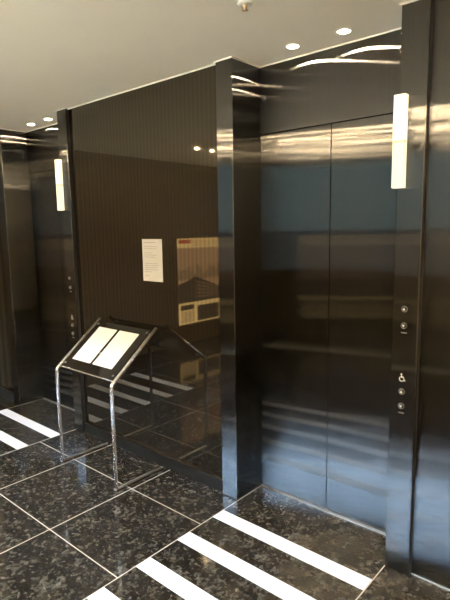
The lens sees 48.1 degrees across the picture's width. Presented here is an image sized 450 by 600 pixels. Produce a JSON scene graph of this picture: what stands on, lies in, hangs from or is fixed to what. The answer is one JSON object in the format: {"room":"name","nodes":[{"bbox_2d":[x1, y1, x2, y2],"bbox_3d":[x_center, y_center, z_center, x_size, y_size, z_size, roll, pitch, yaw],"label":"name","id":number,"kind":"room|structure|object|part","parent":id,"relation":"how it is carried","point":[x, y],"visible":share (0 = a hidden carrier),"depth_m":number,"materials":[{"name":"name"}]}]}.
{"room":"lobby","nodes":[
{"label":"lobby","id":0,"kind":"room"},
{"bbox_2d":[0,0,410,131],"bbox_3d":[-1.003,-1.111,1.284,6.800,0.100,4.259,6,11,41],"label":"ceiling","id":1,"kind":"structure","parent":0,"point":[55,54],"depth_m":2.36,"materials":[{"name":"paint"}]},
{"bbox_2d":[237,0,252,11],"bbox_3d":[0.080,-1.163,2.002,0.062,0.030,0.062,6,11,41],"label":"sprinkler","id":2,"kind":"object","parent":1,"relation":"attached to","point":[245,4],"visible":1,"depth_m":1.99,"materials":[{"name":"white metal"}]},
{"bbox_2d":[285,43,300,48],"bbox_3d":[0.334,-1.246,2.481,0.074,0.004,0.074,6,11,41],"label":"recessed light","id":3,"kind":"object","parent":1,"relation":"in","point":[293,45],"visible":1,"depth_m":2.47,"materials":[{"name":"white plastic"}]},
{"bbox_2d":[336,28,351,34],"bbox_3d":[0.542,-1.224,2.300,0.074,0.004,0.074,6,11,41],"label":"recessed light","id":4,"kind":"object","parent":1,"relation":"in","point":[342,31],"visible":1,"depth_m":2.29,"materials":[{"name":"white plastic"}]},
{"bbox_2d":[0,395,449,599],"bbox_3d":[-0.964,1.429,1.639,6.800,0.101,4.259,6,11,41],"label":"floor","id":5,"kind":"structure","parent":0,"point":[66,533],"depth_m":2.61,"materials":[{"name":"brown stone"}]},
{"bbox_2d":[0,129,43,404],"bbox_3d":[-1.851,-0.272,4.643,0.116,2.464,0.319,6,11,41],"label":"pillar","id":6,"kind":"structure","parent":5,"relation":"on","point":[16,220],"depth_m":4.56,"materials":[{"name":"metal"}]},
{"bbox_2d":[26,124,73,410],"bbox_3d":[-1.396,-0.243,4.387,0.908,2.464,0.068,6,11,41],"label":"entrance","id":7,"kind":"object","parent":5,"relation":"on","point":[42,144],"visible":0.44,"depth_m":4.49,"materials":[{"name":"metal"}]},
{"bbox_3d":[-1.412,-1.284,4.241,0.908,0.361,0.050,6,11,41],"label":"transom panel","id":8,"kind":"part","parent":7,"relation":"part of","materials":[{"name":"metal"}]},
{"bbox_3d":[-1.221,-0.047,4.263,0.452,2.094,0.040,6,11,41],"label":"door","id":9,"kind":"part","parent":7,"relation":"part of","materials":[{"name":"metal"}]},
{"bbox_2d":[57,108,85,432],"bbox_3d":[-1.079,-0.191,3.974,0.116,2.464,0.319,6,11,41],"label":"pillar","id":10,"kind":"structure","parent":5,"relation":"on","point":[61,115],"depth_m":3.83,"materials":[{"name":"metal"}]},
{"bbox_2d":[55,159,64,210],"bbox_3d":[-1.235,-0.858,3.772,0.049,0.372,0.036,6,11,41],"label":"wall sconce","id":11,"kind":"object","parent":10,"relation":"attached to","point":[58,162],"visible":1,"depth_m":3.76,"materials":[{"name":"white"}]},
{"bbox_3d":[-1.238,-0.953,3.757,0.049,0.180,0.032,6,11,41],"label":"lamp shade","id":12,"kind":"part","parent":11,"relation":"part of","materials":[{"name":"white"}]},
{"bbox_3d":[-1.235,-0.763,3.784,0.049,0.180,0.032,6,11,41],"label":"lamp shade","id":13,"kind":"part","parent":11,"relation":"part of","materials":[{"name":"white"}]},
{"bbox_2d":[69,276,73,337],"bbox_3d":[-1.185,0.056,3.886,0.028,0.480,0.010,6,11,41],"label":"button","id":14,"kind":"object","parent":10,"relation":"attached to","point":[70,287],"visible":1,"depth_m":3.90,"materials":[{"name":"metal"}]},
{"bbox_2d":[55,317,162,490],"bbox_3d":[-0.784,0.647,3.367,0.630,0.966,0.386,6,11,41],"label":"sign stand","id":15,"kind":"object","parent":5,"relation":"on","point":[100,372],"visible":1,"depth_m":3.25,"materials":[{"name":"silver metal"}]},
{"bbox_3d":[-1.013,0.621,3.563,0.023,0.962,0.383,6,11,41],"label":"tube frame","id":16,"kind":"part","parent":15,"relation":"part of","materials":[{"name":"silver metal"}]},
{"bbox_2d":[72,327,116,362],"bbox_3d":[-0.878,0.299,3.405,0.205,0.183,0.228,6,11,41],"label":"paper sheet","id":17,"kind":"object","parent":15,"relation":"on","point":[101,336],"visible":1,"depth_m":3.40,"materials":[{"name":"white paper"}]},
{"bbox_2d":[93,331,138,368],"bbox_3d":[-0.705,0.317,3.255,0.205,0.183,0.228,6,11,41],"label":"paper sheet","id":18,"kind":"object","parent":15,"relation":"on","point":[122,341],"visible":1,"depth_m":3.25,"materials":[{"name":"white paper"}]},
{"bbox_3d":[-0.556,0.669,3.167,0.023,0.962,0.383,6,11,41],"label":"tube frame","id":19,"kind":"part","parent":15,"relation":"part of","materials":[{"name":"silver metal"}]},
{"bbox_2d":[215,58,261,499],"bbox_3d":[0.113,-0.065,2.943,0.116,2.464,0.319,6,11,41],"label":"pillar","id":20,"kind":"structure","parent":5,"relation":"on","point":[237,82],"depth_m":2.85,"materials":[{"name":"metal"}]},
{"bbox_2d":[260,29,400,535],"bbox_3d":[0.565,-0.035,2.690,0.898,2.464,0.068,6,11,41],"label":"entrance","id":21,"kind":"object","parent":5,"relation":"on","point":[328,199],"visible":0.7,"depth_m":2.67,"materials":[{"name":"metal"}]},
{"bbox_3d":[0.397,0.124,2.862,0.446,2.094,0.040,6,11,41],"label":"door","id":22,"kind":"part","parent":21,"relation":"part of","materials":[{"name":"metal"}]},
{"bbox_3d":[0.548,-1.077,2.544,0.898,0.361,0.050,6,11,41],"label":"transom panel","id":23,"kind":"part","parent":21,"relation":"part of","materials":[{"name":"metal"}]},
{"bbox_3d":[0.737,0.160,2.568,0.446,2.094,0.040,6,11,41],"label":"door","id":24,"kind":"part","parent":21,"relation":"part of","materials":[{"name":"metal"}]},
{"bbox_2d":[385,0,431,575],"bbox_3d":[0.878,0.016,2.281,0.116,2.464,0.319,6,11,41],"label":"pillar","id":25,"kind":"structure","parent":5,"relation":"on","point":[416,16],"depth_m":2.15,"materials":[{"name":"metal"}]},
{"bbox_2d":[391,93,408,188],"bbox_3d":[0.721,-0.651,2.079,0.049,0.372,0.036,6,11,41],"label":"wall sconce","id":26,"kind":"object","parent":25,"relation":"attached to","point":[400,116],"visible":1,"depth_m":2.06,"materials":[{"name":"white"}]},
{"bbox_3d":[0.721,-0.556,2.090,0.049,0.180,0.032,6,11,41],"label":"lamp shade","id":27,"kind":"part","parent":26,"relation":"part of","materials":[{"name":"white"}]},
{"bbox_3d":[0.718,-0.746,2.064,0.049,0.180,0.032,6,11,41],"label":"lamp shade","id":28,"kind":"part","parent":26,"relation":"part of","materials":[{"name":"white"}]},
{"bbox_2d":[398,306,407,413],"bbox_3d":[0.772,0.263,2.193,0.028,0.480,0.010,6,11,41],"label":"button","id":29,"kind":"object","parent":25,"relation":"attached to","point":[401,391],"visible":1,"depth_m":2.20,"materials":[{"name":"metal"}]},
{"bbox_2d":[0,0,449,588],"bbox_3d":[0.186,-0.044,2.788,6.600,2.465,0.120,6,11,41],"label":"wall","id":30,"kind":"structure","parent":0,"point":[144,159],"depth_m":3.11,"materials":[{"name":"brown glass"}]},
{"bbox_2d":[0,387,13,400],"bbox_3d":[-2.147,0.898,4.899,0.476,0.082,0.015,6,11,41],"label":"baseboard","id":31,"kind":"structure","parent":30,"relation":"attached to","point":[4,392],"depth_m":4.85,"materials":[{"name":"stone"}]},
{"bbox_2d":[66,110,85,421],"bbox_3d":[-1.127,-0.210,3.826,0.002,2.366,0.022,6,11,41],"label":"trim","id":32,"kind":"structure","parent":30,"relation":"attached to","point":[67,111],"depth_m":3.80,"materials":[{"name":"black metal"}]},
{"bbox_2d":[142,239,162,281],"bbox_3d":[-0.468,-0.256,3.251,0.190,0.272,0.002,6,11,41],"label":"paper notice","id":33,"kind":"object","parent":30,"relation":"attached to","point":[151,248],"visible":1,"depth_m":3.25,"materials":[{"name":"white paper"}]},
{"bbox_2d":[84,422,222,492],"bbox_3d":[-0.555,1.067,3.521,1.464,0.082,0.015,6,11,41],"label":"baseboard","id":34,"kind":"structure","parent":30,"relation":"attached to","point":[215,482],"depth_m":3.41,"materials":[{"name":"stone"}]},
{"bbox_2d":[0,0,418,132],"bbox_3d":[0.185,-1.264,2.638,6.600,0.006,0.245,6,11,41],"label":"trim","id":35,"kind":"structure","parent":30,"relation":"attached to","point":[411,1],"depth_m":2.72,"materials":[{"name":"white paint"}]},
{"bbox_2d":[409,0,433,574],"bbox_3d":[0.830,0.039,2.138,0.002,2.450,0.022,6,11,41],"label":"trim","id":36,"kind":"structure","parent":30,"relation":"attached to","point":[432,2],"depth_m":2.12,"materials":[{"name":"black metal"}]},
{"bbox_2d":[411,573,449,590],"bbox_3d":[1.753,1.349,1.537,2.384,0.005,0.004,6,11,41],"label":"trim","id":37,"kind":"structure","parent":30,"relation":"attached to","point":[411,573],"depth_m":2.26,"materials":[{"name":"metal"}]}
]}

